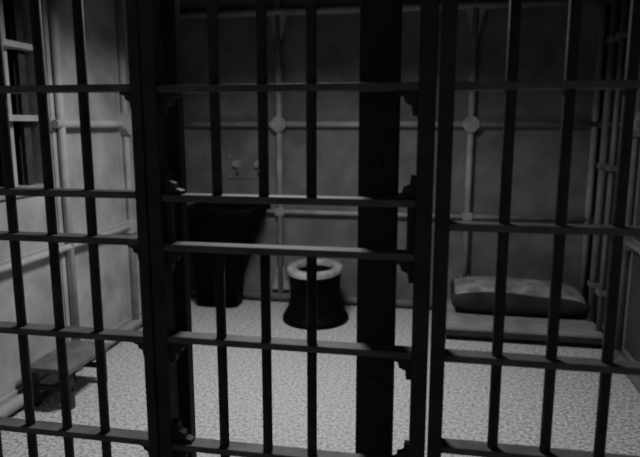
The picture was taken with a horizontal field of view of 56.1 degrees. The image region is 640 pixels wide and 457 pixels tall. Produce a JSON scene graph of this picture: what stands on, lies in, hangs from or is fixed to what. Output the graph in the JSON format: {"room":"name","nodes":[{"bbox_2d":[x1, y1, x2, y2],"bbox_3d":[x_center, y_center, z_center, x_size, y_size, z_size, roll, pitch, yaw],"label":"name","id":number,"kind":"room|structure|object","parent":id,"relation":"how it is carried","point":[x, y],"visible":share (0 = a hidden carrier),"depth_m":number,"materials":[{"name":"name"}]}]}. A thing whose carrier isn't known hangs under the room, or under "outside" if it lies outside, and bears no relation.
{"room":"prison interior","nodes":[
{"label":"prison interior","id":0,"kind":"room"},
{"bbox_2d":[0,0,140,398],"bbox_3d":[-1.715,-0.398,3.711,0.150,2.720,3.700,2,10,10],"label":"wall","id":1,"kind":"structure","parent":0,"point":[31,211],"depth_m":4.00,"materials":[{"name":"paint"}]},
{"bbox_2d":[0,0,43,199],"bbox_3d":[-1.787,-0.776,3.169,0.160,1.250,0.850,2,10,10],"label":"window","id":2,"kind":"structure","parent":1,"relation":"in","point":[14,14],"depth_m":3.47,"materials":[{"name":"metal"}]},
{"bbox_2d":[0,0,141,416],"bbox_3d":[-1.603,-0.393,3.686,0.080,2.720,3.590,2,10,10],"label":"pipes","id":3,"kind":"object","parent":1,"relation":"attached to","point":[10,403],"depth_m":3.84,"materials":[{"name":"metal"}]},
{"bbox_2d":[187,202,270,307],"bbox_3d":[-0.817,0.208,5.252,0.680,1.003,0.470,2,10,10],"label":"sink","id":4,"kind":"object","parent":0,"point":[239,223],"depth_m":5.16,"materials":[{"name":"black ceramic"}]},
{"bbox_2d":[1,296,639,456],"bbox_3d":[-0.030,1.336,2.017,6.500,0.120,7.250,2,10,10],"label":"floor","id":5,"kind":"structure","parent":0,"point":[466,394],"depth_m":3.59,"materials":[{"name":"concrete"}]},
{"bbox_2d":[31,340,110,409],"bbox_3d":[-1.495,0.874,3.606,0.280,0.250,0.450,2,10,10],"label":"bench","id":6,"kind":"object","parent":5,"relation":"on","point":[80,354],"visible":0.6,"depth_m":3.46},
{"bbox_2d":[0,0,160,456],"bbox_3d":[-1.212,-0.052,1.767,1.538,2.700,0.060,2,10,10],"label":"bars","id":7,"kind":"object","parent":5,"relation":"on","point":[132,92],"visible":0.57,"depth_m":1.67,"materials":[{"name":"metal"}]},
{"bbox_2d":[138,0,438,456],"bbox_3d":[-0.087,-0.021,1.559,0.744,2.690,0.064,2,10,10],"label":"door","id":8,"kind":"structure","parent":7,"relation":"attached to","point":[417,197],"depth_m":1.55,"materials":[{"name":"metal"}]},
{"bbox_2d":[161,0,196,456],"bbox_3d":[-0.400,-0.050,1.700,0.070,2.720,0.055,2,10,10],"label":"upright","id":9,"kind":"object","parent":5,"relation":"on","point":[170,9],"visible":0.67,"depth_m":1.68,"materials":[{"name":"black metal"}]},
{"bbox_2d":[283,258,348,329],"bbox_3d":[-0.025,0.515,5.050,0.550,0.465,0.793,2,10,10],"label":"toilet","id":10,"kind":"object","parent":5,"relation":"on","point":[331,313],"visible":0.83,"depth_m":4.80,"materials":[{"name":"black ceramic"}]},
{"bbox_2d":[355,0,402,456],"bbox_3d":[0.157,-0.036,1.621,0.124,2.720,0.090,2,10,10],"label":"upright","id":11,"kind":"object","parent":5,"relation":"on","point":[380,20],"visible":1,"depth_m":1.59,"materials":[{"name":"black metal"}]},
{"bbox_2d":[446,299,602,347],"bbox_3d":[1.549,0.745,4.767,1.140,0.110,0.728,2,10,10],"label":"platform","id":12,"kind":"object","parent":5,"relation":"on","point":[459,322],"visible":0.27,"depth_m":4.50,"materials":[{"name":"paint"}]},
{"bbox_2d":[450,276,588,315],"bbox_3d":[1.589,0.543,4.870,1.030,0.251,0.435,2,10,10],"label":"pillow","id":13,"kind":"object","parent":12,"relation":"on","point":[470,293],"visible":0.88,"depth_m":4.71,"materials":[{"name":"grey fabric"}]},
{"bbox_2d":[427,0,639,456],"bbox_3d":[0.924,0.015,1.380,1.298,2.700,0.075,2,10,10],"label":"bars","id":14,"kind":"object","parent":5,"relation":"on","point":[606,366],"visible":1,"depth_m":1.44,"materials":[{"name":"metal"}]},
{"bbox_2d":[182,0,609,297],"bbox_3d":[0.484,-0.661,5.239,3.910,2.720,0.150,2,10,10],"label":"wall","id":15,"kind":"structure","parent":0,"point":[543,32],"depth_m":5.11,"materials":[{"name":"paint"}]},
{"bbox_2d":[228,154,258,178],"bbox_3d":[-0.650,-0.552,5.368,0.380,0.220,0.050,2,10,10],"label":"valve plate","id":16,"kind":"object","parent":15,"relation":"attached to","point":[240,166],"visible":0.61,"depth_m":5.39,"materials":[{"name":"paint"}]},
{"bbox_2d":[179,0,609,301],"bbox_3d":[0.465,-0.643,5.135,3.600,2.720,0.064,2,10,10],"label":"vertical pipes","id":17,"kind":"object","parent":15,"relation":"attached to","point":[475,15],"depth_m":4.98,"materials":[{"name":"metal"}]},
{"bbox_2d":[180,0,610,308],"bbox_3d":[0.463,-0.577,5.134,3.590,2.587,0.090,2,10,10],"label":"horizontal pipes","id":18,"kind":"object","parent":15,"relation":"attached to","point":[471,123],"depth_m":5.05,"materials":[{"name":"metal"}]},
{"bbox_2d":[587,0,639,360],"bbox_3d":[1.982,-0.281,3.036,0.150,2.720,3.700,2,10,10],"label":"wall","id":19,"kind":"structure","parent":0,"point":[633,329],"depth_m":4.01,"materials":[{"name":"paint"}]},
{"bbox_2d":[586,0,628,345],"bbox_3d":[2.088,-0.500,4.305,0.110,2.720,0.320,2,10,10],"label":"pipes","id":20,"kind":"object","parent":19,"relation":"attached to","point":[596,288],"visible":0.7,"depth_m":4.31,"materials":[{"name":"metal"}]},
{"bbox_2d":[586,0,639,391],"bbox_3d":[1.868,-0.284,3.052,0.080,2.720,3.590,2,10,10],"label":"trim","id":21,"kind":"structure","parent":19,"relation":"attached to","point":[630,244],"depth_m":3.92,"materials":[{"name":"paint"}]}
]}

